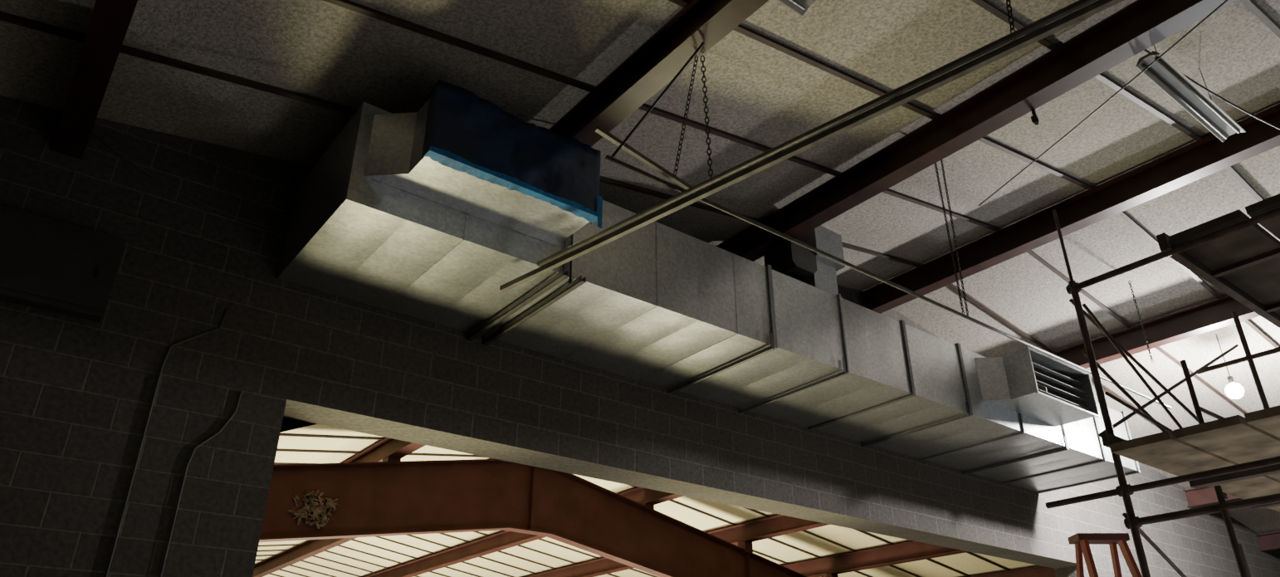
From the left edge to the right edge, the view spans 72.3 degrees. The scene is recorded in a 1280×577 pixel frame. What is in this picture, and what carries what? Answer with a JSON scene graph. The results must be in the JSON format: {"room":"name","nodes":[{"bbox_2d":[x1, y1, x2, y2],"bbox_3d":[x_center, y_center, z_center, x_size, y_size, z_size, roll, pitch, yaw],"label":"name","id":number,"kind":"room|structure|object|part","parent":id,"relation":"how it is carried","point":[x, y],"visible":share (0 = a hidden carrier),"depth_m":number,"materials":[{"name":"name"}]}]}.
{"room":"warehouse interior","nodes":[
{"label":"warehouse interior","id":0,"kind":"room"},
{"bbox_2d":[0,95,1279,576],"bbox_3d":[2.521,2.966,9.492,28.000,6.550,0.400,19,-33,-33],"label":"wall","id":1,"kind":"structure","parent":0,"point":[76,393],"depth_m":6.17,"materials":[{"name":"concrete"}]},
{"bbox_2d":[0,205,126,322],"bbox_3d":[-3.785,-0.212,5.248,1.130,0.550,0.123,19,-33,-33],"label":"upper cabinet","id":2,"kind":"object","parent":1,"relation":"attached to","point":[47,264],"visible":1,"depth_m":5.34,"materials":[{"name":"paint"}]},
{"bbox_3d":[-3.386,-0.098,5.460,0.015,0.060,0.014,19,-33,-33],"label":"door handle","id":3,"kind":"part","parent":2,"relation":"part of","materials":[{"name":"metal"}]},
{"bbox_2d":[51,0,137,159],"bbox_3d":[0.550,-3.509,0.850,0.170,0.277,14.000,19,-33,-33],"label":"steel beam","id":4,"kind":"structure","parent":1,"relation":"attached to","point":[109,21],"depth_m":5.01,"materials":[{"name":"brown metal"}]},
{"bbox_2d":[104,307,229,576],"bbox_3d":[-2.936,1.966,4.951,0.315,4.201,0.016,19,-33,-33],"label":"conduit","id":5,"kind":"object","parent":1,"relation":"attached to","point":[227,309],"visible":1,"depth_m":5.38,"materials":[{"name":"black metal"}]},
{"bbox_2d":[158,390,242,576],"bbox_3d":[-2.747,2.278,4.957,0.235,3.650,0.016,19,-33,-33],"label":"conduit","id":6,"kind":"object","parent":1,"relation":"attached to","point":[241,391],"visible":1,"depth_m":5.43,"materials":[{"name":"black metal"}]},
{"bbox_2d":[252,458,494,576],"bbox_3d":[-8.353,6.782,23.650,0.230,0.380,35.600,19,-33,-33],"label":"steel beam","id":7,"kind":"structure","parent":1,"relation":"attached to","point":[310,548],"depth_m":25.56,"materials":[{"name":"brown metal"}]},
{"bbox_2d":[344,437,425,462],"bbox_3d":[-10.486,6.398,21.988,0.230,0.363,35.600,19,-33,-33],"label":"steel beam","id":8,"kind":"structure","parent":1,"relation":"attached to","point":[387,447],"depth_m":14.89,"materials":[{"name":"brown metal"}]},
{"bbox_2d":[365,487,683,576],"bbox_3d":[-6.220,7.903,24.936,0.230,0.363,35.600,19,-33,-33],"label":"steel beam","id":9,"kind":"structure","parent":1,"relation":"attached to","point":[505,539],"depth_m":22.52,"materials":[{"name":"brown metal"}]},
{"bbox_2d":[258,456,838,576],"bbox_3d":[-2.171,5.908,14.781,27.960,6.120,0.250,19,-33,-33],"label":"rafter","id":10,"kind":"object","parent":1,"relation":"attached to","point":[390,496],"visible":0.6,"depth_m":15.58,"materials":[{"name":"brown metal"}]},
{"bbox_2d":[287,489,340,528],"bbox_3d":[-5.026,3.397,13.520,0.799,0.591,0.054,19,-33,-33],"label":"clump","id":11,"kind":"object","parent":10,"relation":"attached to","point":[315,508],"visible":1,"depth_m":13.51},
{"bbox_3d":[-4.143,2.887,14.598,0.220,0.095,0.230,19,-33,-33],"label":"beam seat","id":12,"kind":"part","parent":10,"relation":"part of","materials":[{"name":"brown metal"}]},
{"bbox_3d":[-1.976,3.785,15.950,0.020,1.215,0.110,19,-33,-33],"label":"stiffener plate","id":13,"kind":"part","parent":10,"relation":"part of","materials":[{"name":"brown metal"}]},
{"bbox_3d":[0.124,4.392,17.546,0.220,0.095,0.230,19,-33,-33],"label":"beam seat","id":14,"kind":"part","parent":10,"relation":"part of","materials":[{"name":"brown metal"}]},
{"bbox_3d":[2.257,5.566,18.805,0.220,0.230,0.230,19,-33,-33],"label":"beam seat","id":15,"kind":"part","parent":10,"relation":"part of","materials":[{"name":"brown metal"}]},
{"bbox_3d":[2.291,6.114,18.476,0.020,1.046,0.110,19,-33,-33],"label":"stiffener plate","id":16,"kind":"part","parent":10,"relation":"part of","materials":[{"name":"brown metal"}]},
{"bbox_3d":[4.391,6.739,20.064,0.220,0.365,0.230,19,-33,-33],"label":"beam seat","id":17,"kind":"part","parent":10,"relation":"part of","materials":[{"name":"brown metal"}]},
{"bbox_2d":[548,0,768,146],"bbox_3d":[2.841,-3.088,2.630,0.170,0.277,14.000,19,-33,-33],"label":"steel beam","id":18,"kind":"structure","parent":1,"relation":"attached to","point":[655,64],"depth_m":5.75,"materials":[{"name":"brown metal"}]},
{"bbox_2d":[611,42,704,156],"bbox_3d":[0.115,-1.133,5.213,0.565,0.819,0.015,-3,-27,5],"label":"wire","id":19,"kind":"object","parent":18,"relation":"hanging from","point":[663,92],"visible":1,"depth_m":5.20,"materials":[{"name":"metal"}]},
{"bbox_2d":[673,54,698,176],"bbox_3d":[0.280,-1.065,5.368,0.220,0.818,0.030,-23,-35,38],"label":"chain","id":20,"kind":"object","parent":18,"relation":"hanging from","point":[694,65],"visible":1,"depth_m":5.36,"materials":[{"name":"metal"}]},
{"bbox_2d":[700,55,713,185],"bbox_3d":[0.413,-1.039,5.409,0.030,0.828,0.252,-5,-27,9],"label":"chain","id":21,"kind":"object","parent":18,"relation":"hanging from","point":[702,61],"visible":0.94,"depth_m":5.41,"materials":[{"name":"metal"}]},
{"bbox_2d":[526,514,829,576],"bbox_3d":[-4.086,9.017,26.226,0.230,0.363,35.600,19,-33,-33],"label":"steel beam","id":22,"kind":"structure","parent":1,"relation":"attached to","point":[779,525],"depth_m":19.05,"materials":[{"name":"brown metal"}]},
{"bbox_2d":[782,541,968,576],"bbox_3d":[-1.953,10.130,27.515,0.230,0.363,35.600,19,-33,-33],"label":"steel beam","id":23,"kind":"structure","parent":1,"relation":"attached to","point":[910,551],"depth_m":19.35,"materials":[{"name":"brown metal"}]},
{"bbox_2d":[715,0,1236,261],"bbox_3d":[4.959,-2.699,4.276,0.170,0.277,14.000,19,-33,-33],"label":"steel beam","id":24,"kind":"structure","parent":1,"relation":"attached to","point":[1140,25],"depth_m":6.83,"materials":[{"name":"brown metal"}]},
{"bbox_2d":[1030,108,1039,125],"bbox_3d":[2.960,-1.289,6.576,0.086,0.144,0.028,19,-33,-33],"label":"hook","id":25,"kind":"object","parent":24,"relation":"hanging from","point":[1034,118],"visible":1,"depth_m":6.56,"materials":[{"name":"metal"}]},
{"bbox_2d":[970,566,1055,576],"bbox_3d":[0.181,11.243,28.805,0.230,0.363,35.600,19,-33,-33],"label":"steel beam","id":26,"kind":"structure","parent":1,"relation":"attached to","point":[1040,571],"depth_m":19.25,"materials":[{"name":"brown metal"}]},
{"bbox_2d":[859,102,1279,313],"bbox_3d":[7.092,-2.313,5.937,0.170,0.290,14.000,19,-33,-33],"label":"steel beam","id":27,"kind":"structure","parent":1,"relation":"attached to","point":[1196,160],"depth_m":8.82,"materials":[{"name":"brown metal"}]},
{"bbox_2d":[1051,295,1260,368],"bbox_3d":[9.226,-1.194,7.224,0.170,0.277,14.000,19,-33,-33],"label":"steel beam","id":28,"kind":"structure","parent":1,"relation":"attached to","point":[1216,314],"depth_m":10.53,"materials":[{"name":"red paint"}]},
{"bbox_2d":[1182,486,1243,508],"bbox_3d":[13.492,1.032,9.803,0.170,0.277,14.000,19,-33,-33],"label":"steel beam","id":29,"kind":"structure","parent":1,"relation":"attached to","point":[1206,495],"depth_m":14.54,"materials":[{"name":"red metal"}]},
{"bbox_2d":[1255,531,1279,551],"bbox_3d":[15.626,2.146,11.093,0.170,0.277,14.000,19,-33,-33],"label":"steel beam","id":30,"kind":"structure","parent":1,"relation":"attached to","point":[1268,541],"depth_m":15.89,"materials":[{"name":"red metal"}]},
{"bbox_2d":[0,0,1279,576],"bbox_3d":[-4.098,4.852,18.111,28.800,2.310,50.800,19,-33,-33],"label":"ceiling","id":31,"kind":"structure","parent":0,"point":[758,92],"depth_m":7.04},
{"bbox_2d":[254,563,309,576],"bbox_3d":[-12.428,9.781,27.651,28.000,2.172,0.028,19,-33,-33],"label":"strip","id":32,"kind":"object","parent":31,"relation":"attached to","point":[255,564],"visible":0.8,"depth_m":28.77,"materials":[{"name":"metal"}]},
{"bbox_2d":[273,462,309,464],"bbox_3d":[-3.590,4.599,17.503,28.000,2.172,0.028,19,-33,-33],"label":"strip","id":33,"kind":"object","parent":31,"relation":"attached to","point":[275,463],"visible":0.02,"depth_m":15.81,"materials":[{"name":"metal"}]},
{"bbox_2d":[255,558,336,576],"bbox_3d":[-11.796,9.411,26.926,28.000,2.172,0.028,19,-33,-33],"label":"strip","id":34,"kind":"object","parent":31,"relation":"attached to","point":[263,559],"visible":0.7,"depth_m":28.10,"materials":[{"name":"metal"}]},
{"bbox_2d":[256,554,363,576],"bbox_3d":[-11.165,9.040,26.201,28.000,2.172,0.028,19,-33,-33],"label":"strip","id":35,"kind":"object","parent":31,"relation":"attached to","point":[257,554],"visible":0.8,"depth_m":27.42,"materials":[{"name":"metal"}]},
{"bbox_2d":[257,548,376,573],"bbox_3d":[-10.534,8.670,25.476,28.000,2.172,0.028,19,-33,-33],"label":"strip","id":36,"kind":"object","parent":31,"relation":"attached to","point":[288,549],"visible":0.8,"depth_m":26.63,"materials":[{"name":"metal"}]},
{"bbox_2d":[258,543,420,576],"bbox_3d":[-9.902,8.300,24.752,28.000,2.172,0.028,19,-33,-33],"label":"strip","id":37,"kind":"object","parent":31,"relation":"attached to","point":[340,554],"visible":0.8,"depth_m":25.86,"materials":[{"name":"metal"}]},
{"bbox_2d":[337,544,450,576],"bbox_3d":[-9.271,7.930,24.027,28.000,2.172,0.028,19,-33,-33],"label":"strip","id":38,"kind":"object","parent":31,"relation":"attached to","point":[343,546],"visible":0.07,"depth_m":25.54,"materials":[{"name":"metal"}]},
{"bbox_2d":[351,539,482,576],"bbox_3d":[-8.640,7.560,23.302,28.000,2.172,0.028,19,-33,-33],"label":"strip","id":39,"kind":"object","parent":31,"relation":"attached to","point":[356,540],"visible":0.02,"depth_m":24.93,"materials":[{"name":"metal"}]},
{"bbox_2d":[374,536,514,576],"bbox_3d":[-8.008,7.190,22.577,28.000,2.172,0.028,19,-33,-33],"label":"strip","id":40,"kind":"object","parent":31,"relation":"attached to","point":[380,537],"visible":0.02,"depth_m":24.36,"materials":[{"name":"metal"}]},
{"bbox_2d":[405,534,537,574],"bbox_3d":[-7.377,6.820,21.852,28.000,2.172,0.028,19,-33,-33],"label":"strip","id":41,"kind":"object","parent":31,"relation":"attached to","point":[411,535],"visible":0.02,"depth_m":24.21,"materials":[{"name":"metal"}]},
{"bbox_2d":[438,532,556,569],"bbox_3d":[-6.746,6.450,21.127,28.000,2.172,0.028,19,-33,-33],"label":"strip","id":42,"kind":"object","parent":31,"relation":"attached to","point":[443,534],"visible":0.02,"depth_m":23.60,"materials":[{"name":"metal"}]},
{"bbox_2d":[466,233,586,345],"bbox_3d":[-0.895,-0.380,6.921,0.190,1.352,1.425,19,-33,-33],"label":"hanger","id":43,"kind":"object","parent":31,"relation":"hanging from","point":[560,276],"visible":0.86,"depth_m":6.54,"materials":[{"name":"metal"}]},
{"bbox_3d":[-0.488,-0.630,6.433,0.024,1.352,0.028,19,-33,-33],"label":"threaded rod","id":44,"kind":"part","parent":43,"relation":"part of","materials":[{"name":"metal"}]},
{"bbox_2d":[276,79,1140,493],"bbox_3d":[1.956,0.668,8.554,10.102,0.790,1.867,19,-33,-33],"label":"air duct","id":45,"kind":"object","parent":43,"relation":"on","point":[425,214],"visible":0.96,"depth_m":6.96,"materials":[{"name":"silver metal"}]},
{"bbox_2d":[363,97,589,245],"bbox_3d":[-1.014,-0.806,5.809,1.430,0.480,0.500,19,-33,-33],"label":"outlet","id":46,"kind":"object","parent":45,"relation":"attached to","point":[398,156],"depth_m":5.64,"materials":[{"name":"silver metal"}]},
{"bbox_2d":[668,332,774,394],"bbox_3d":[0.693,0.681,7.809,0.030,0.150,1.360,19,-33,-33],"label":"hanger","id":47,"kind":"object","parent":45,"relation":"attached to","point":[772,347],"visible":1,"depth_m":7.69,"materials":[{"name":"metal"}]},
{"bbox_2d":[738,357,847,413],"bbox_3d":[1.420,0.937,8.311,0.030,0.150,1.360,19,-33,-33],"label":"hanger","id":48,"kind":"object","parent":45,"relation":"attached to","point":[844,373],"visible":1,"depth_m":8.20,"materials":[{"name":"metal"}]},
{"bbox_2d":[763,225,845,295],"bbox_3d":[1.505,-0.178,8.592,0.740,0.748,0.680,19,-33,-33],"label":"duct riser","id":49,"kind":"object","parent":45,"relation":"on","point":[791,259],"visible":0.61,"depth_m":8.38,"materials":[{"name":"metal"}]},
{"bbox_2d":[861,401,970,447],"bbox_3d":[2.906,1.461,9.337,0.030,0.150,1.360,19,-33,-33],"label":"hanger","id":50,"kind":"object","parent":45,"relation":"attached to","point":[968,414],"visible":1,"depth_m":9.23,"materials":[{"name":"metal"}]},
{"bbox_2d":[962,436,1069,474],"bbox_3d":[4.407,1.991,10.374,0.030,0.150,1.360,19,-33,-33],"label":"hanger","id":51,"kind":"object","parent":45,"relation":"attached to","point":[1066,448],"visible":1,"depth_m":10.28,"materials":[{"name":"metal"}]},
{"bbox_2d":[974,348,1098,426],"bbox_3d":[4.296,1.067,9.478,1.430,0.480,0.500,19,-33,-33],"label":"outlet","id":52,"kind":"object","parent":45,"relation":"attached to","point":[1033,385],"depth_m":9.34,"materials":[{"name":"silver metal"}]},
{"bbox_2d":[473,531,620,576],"bbox_3d":[-6.115,6.080,20.403,28.000,2.172,0.028,19,-33,-33],"label":"strip","id":53,"kind":"object","parent":31,"relation":"attached to","point":[478,532],"visible":0.02,"depth_m":23.07,"materials":[{"name":"metal"}]},
{"bbox_2d":[276,448,824,576],"bbox_3d":[-2.958,4.229,16.778,28.000,2.172,0.028,19,-33,-33],"label":"strip","id":54,"kind":"object","parent":31,"relation":"attached to","point":[278,449],"visible":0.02,"depth_m":16.31,"materials":[{"name":"metal"}]},
{"bbox_2d":[279,433,872,576],"bbox_3d":[-2.327,3.859,16.054,28.000,2.172,0.028,19,-33,-33],"label":"strip","id":55,"kind":"object","parent":31,"relation":"attached to","point":[280,434],"visible":0.22,"depth_m":18.13,"materials":[{"name":"metal"}]},
{"bbox_2d":[0,10,1159,422],"bbox_3d":[3.183,0.628,9.727,28.000,2.172,0.042,19,-33,-33],"label":"ceiling purlin","id":56,"kind":"object","parent":31,"relation":"attached to","point":[5,17],"visible":0.67,"depth_m":5.86,"materials":[{"name":"metal"}]},
{"bbox_2d":[538,538,657,576],"bbox_3d":[-5.483,5.709,19.678,28.000,2.172,0.028,19,-33,-33],"label":"strip","id":57,"kind":"object","parent":31,"relation":"attached to","point":[542,539],"visible":0.22,"depth_m":22.57,"materials":[{"name":"metal"}]},
{"bbox_2d":[322,0,1246,413],"bbox_3d":[3.814,0.258,9.002,28.000,2.172,0.042,19,-33,-33],"label":"ceiling purlin","id":58,"kind":"object","parent":31,"relation":"attached to","point":[348,4],"visible":0.77,"depth_m":6.66,"materials":[{"name":"metal"}]},
{"bbox_2d":[777,0,819,16],"bbox_3d":[0.477,-1.965,4.645,1.230,0.534,0.170,19,-33,-33],"label":"light fixture","id":59,"kind":"object","parent":31,"relation":"hanging from","point":[800,7],"visible":1,"depth_m":4.86,"materials":[{"name":"white metal"}]},
{"bbox_2d":[742,507,921,576],"bbox_3d":[-1.696,3.489,15.329,28.000,2.172,0.028,19,-33,-33],"label":"strip","id":60,"kind":"object","parent":31,"relation":"attached to","point":[751,510],"visible":0.22,"depth_m":19.40,"materials":[{"name":"metal"}]},
{"bbox_2d":[853,528,970,576],"bbox_3d":[-1.064,3.119,14.604,28.000,2.172,0.028,19,-33,-33],"label":"strip","id":61,"kind":"object","parent":31,"relation":"attached to","point":[862,531],"visible":0.03,"depth_m":19.67,"materials":[{"name":"metal"}]},
{"bbox_2d":[934,162,964,313],"bbox_3d":[2.559,-0.500,7.287,0.017,1.595,0.017,-3,-27,6],"label":"hanging chain","id":62,"kind":"object","parent":31,"relation":"hanging from","point":[936,168],"visible":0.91,"depth_m":7.24,"materials":[{"name":"metal"}]},
{"bbox_2d":[940,159,968,316],"bbox_3d":[2.626,-0.484,7.337,0.072,1.611,0.023,19,-33,-33],"label":"hanging chain","id":63,"kind":"object","parent":31,"relation":"hanging from","point":[941,161],"visible":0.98,"depth_m":7.30,"materials":[{"name":"metal"}]},
{"bbox_2d":[605,154,1171,408],"bbox_3d":[2.582,0.225,6.938,7.020,0.028,0.028,19,-33,-33],"label":"conduit pipe","id":64,"kind":"object","parent":63,"relation":"hanging from","point":[611,158],"visible":1,"depth_m":6.16,"materials":[{"name":"grey metal"}]},
{"bbox_2d":[667,0,1279,347],"bbox_3d":[4.446,-0.112,8.277,28.000,2.172,0.042,19,-33,-33],"label":"strip","id":65,"kind":"object","parent":31,"relation":"attached to","point":[743,30],"visible":0.8,"depth_m":7.04,"materials":[{"name":"metal"}]},
{"bbox_2d":[966,552,1011,571],"bbox_3d":[-0.433,2.748,13.879,28.000,2.172,0.028,19,-33,-33],"label":"strip","id":66,"kind":"object","parent":31,"relation":"attached to","point":[969,553],"visible":0.02,"depth_m":19.27,"materials":[{"name":"metal"}]},
{"bbox_2d":[1006,0,1016,41],"bbox_3d":[1.797,-1.751,4.394,0.030,1.234,0.158,5,-28,-10],"label":"chain","id":67,"kind":"object","parent":31,"relation":"hanging from","point":[1007,1],"visible":0.81,"depth_m":4.22,"materials":[{"name":"metal"}]},
{"bbox_2d":[499,0,1123,292],"bbox_3d":[1.797,-1.180,4.093,7.183,0.344,0.070,-21,-34,35],"label":"pipe","id":68,"kind":"object","parent":67,"relation":"hanging from","point":[1098,6],"visible":1,"depth_m":4.61,"materials":[{"name":"grey metal"}]},
{"bbox_2d":[594,125,698,193],"bbox_3d":[0.055,-0.761,5.282,0.776,0.187,0.028,18,-32,-32],"label":"strut","id":69,"kind":"object","parent":68,"relation":"attached to","point":[598,129],"visible":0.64,"depth_m":5.25,"materials":[{"name":"grey metal"}]},
{"bbox_2d":[978,0,1228,205],"bbox_3d":[3.328,-1.396,6.063,0.011,0.110,3.316,7,-28,-13],"label":"wire","id":70,"kind":"object","parent":31,"relation":"attached to","point":[1225,1],"visible":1,"depth_m":6.10,"materials":[{"name":"metal"}]},
{"bbox_2d":[971,0,1263,201],"bbox_3d":[5.077,-0.482,7.553,28.000,2.172,0.042,19,-33,-33],"label":"strip","id":71,"kind":"object","parent":31,"relation":"attached to","point":[982,3],"visible":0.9,"depth_m":7.21,"materials":[{"name":"metal"}]},
{"bbox_2d":[1128,280,1153,362],"bbox_3d":[5.616,0.359,9.824,0.022,1.014,0.022,-3,-27,6],"label":"hanging chain","id":72,"kind":"object","parent":31,"relation":"hanging from","point":[1130,284],"visible":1,"depth_m":9.81,"materials":[{"name":"metal"}]},
{"bbox_2d":[1135,44,1245,141],"bbox_3d":[4.095,-1.637,6.605,1.430,0.572,0.170,19,-33,-33],"label":"light fixture","id":73,"kind":"object","parent":31,"relation":"hanging from","point":[1162,72],"visible":0.92,"depth_m":6.44,"materials":[{"name":"white metal"}]},
{"bbox_2d":[1143,48,1279,129],"bbox_3d":[4.627,-1.435,6.767,2.735,0.145,0.016,14,-30,-26],"label":"power cable","id":74,"kind":"object","parent":73,"relation":"attached to","point":[1145,50],"visible":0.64,"depth_m":6.66,"materials":[{"name":"black rubber"}]},
{"bbox_2d":[1215,333,1244,398],"bbox_3d":[7.124,0.938,10.643,0.190,0.840,0.190,19,-33,-33],"label":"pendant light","id":75,"kind":"object","parent":31,"relation":"hanging from","point":[1233,390],"visible":0.97,"depth_m":10.45,"materials":[{"name":"white glass"}]},
{"bbox_3d":[7.124,0.815,10.705,0.010,0.565,0.012,19,-33,-33],"label":"cord","id":76,"kind":"part","parent":75,"relation":"part of","materials":[{"name":"metal"}]},
{"bbox_2d":[1226,376,1234,383],"bbox_3d":[7.124,1.105,10.557,0.060,0.085,0.060,19,-33,-33],"label":"socket","id":77,"kind":"object","parent":75,"relation":"attached to","point":[1230,378],"depth_m":10.54,"materials":[{"name":"metal"}]},
{"bbox_3d":[7.124,1.227,10.495,0.190,0.190,0.190,19,-33,-33],"label":"bulb","id":78,"kind":"part","parent":75,"relation":"part of","materials":[{"name":"white glass"}]},
{"bbox_2d":[1239,0,1279,38],"bbox_3d":[5.708,-0.852,6.828,28.000,2.172,0.042,19,-33,-33],"label":"strip","id":79,"kind":"object","parent":31,"relation":"attached to","point":[1259,14],"visible":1,"depth_m":6.36,"materials":[{"name":"metal"}]},
{"bbox_3d":[-4.098,9.853,15.557,28.800,0.200,50.800,19,-33,-33],"label":"floor","id":80,"kind":"structure","parent":0,"visible":0},
{"bbox_2d":[1067,532,1142,576],"bbox_3d":[3.451,3.175,5.927,0.671,2.954,1.558,0,-27,0],"label":"step ladder","id":81,"kind":"object","parent":80,"relation":"on","point":[1082,541],"visible":1,"depth_m":6.52,"materials":[{"name":"brown wood"}]},
{"bbox_3d":[3.246,3.377,6.284,0.040,2.913,0.760,6,-28,-11],"label":"rail","id":82,"kind":"part","parent":81,"relation":"part of","materials":[{"name":"brown wood"}]},
{"bbox_3d":[3.221,3.011,5.567,0.047,2.918,0.796,-7,-28,13],"label":"rail","id":83,"kind":"part","parent":81,"relation":"part of","materials":[{"name":"brown wood"}]},
{"bbox_3d":[3.656,3.377,6.284,0.040,2.913,0.760,-6,-28,11],"label":"rail","id":84,"kind":"part","parent":81,"relation":"part of","materials":[{"name":"brown wood"}]},
{"bbox_3d":[3.681,3.011,5.567,0.047,2.918,0.796,7,-28,-13],"label":"rail","id":85,"kind":"part","parent":81,"relation":"part of","materials":[{"name":"brown wood"}]},
{"bbox_2d":[1045,193,1279,576],"bbox_3d":[3.799,1.490,4.182,2.700,4.350,2.300,19,-33,-33],"label":"scaffold","id":86,"kind":"object","parent":80,"relation":"on","point":[1238,456],"visible":1,"depth_m":4.38,"materials":[{"name":"dark steel"},{"name":"plank wood"}]},
{"bbox_3d":[2.352,-0.219,4.860,0.017,0.510,0.018,19,-33,-33],"label":"post","id":87,"kind":"part","parent":86,"relation":"part of","materials":[{"name":"black metal"}]},
{"bbox_3d":[2.352,1.656,3.903,0.034,3.800,0.036,19,-33,-33],"label":"post","id":88,"kind":"part","parent":86,"relation":"part of","materials":[{"name":"black metal"}]},
{"bbox_3d":[2.934,-0.342,4.080,0.034,0.036,1.900,19,-33,-33],"label":"guard rail","id":89,"kind":"part","parent":86,"relation":"part of","materials":[{"name":"black metal"}]},
{"bbox_3d":[3.332,0.822,5.182,0.030,0.850,0.032,19,-33,-33],"label":"post","id":90,"kind":"part","parent":86,"relation":"part of","materials":[{"name":"black metal"}]},
{"bbox_3d":[3.829,0.886,5.583,1.260,0.026,0.025,19,-33,-33],"label":"guard rail","id":91,"kind":"part","parent":86,"relation":"part of","materials":[{"name":"black metal"}]},
{"bbox_3d":[3.666,0.135,5.113,2.650,0.090,0.040,19,-33,-33],"label":"platform rail","id":92,"kind":"part","parent":86,"relation":"part of","materials":[{"name":"black metal"}]},
{"bbox_3d":[4.802,0.213,5.672,0.034,0.036,2.250,19,-33,-33],"label":"guard rail","id":93,"kind":"part","parent":86,"relation":"part of","materials":[{"name":"black metal"}]},
{"bbox_3d":[4.327,2.108,5.392,0.034,4.350,0.036,19,-33,-33],"label":"post","id":94,"kind":"part","parent":86,"relation":"part of","materials":[{"name":"black metal"}]}
]}

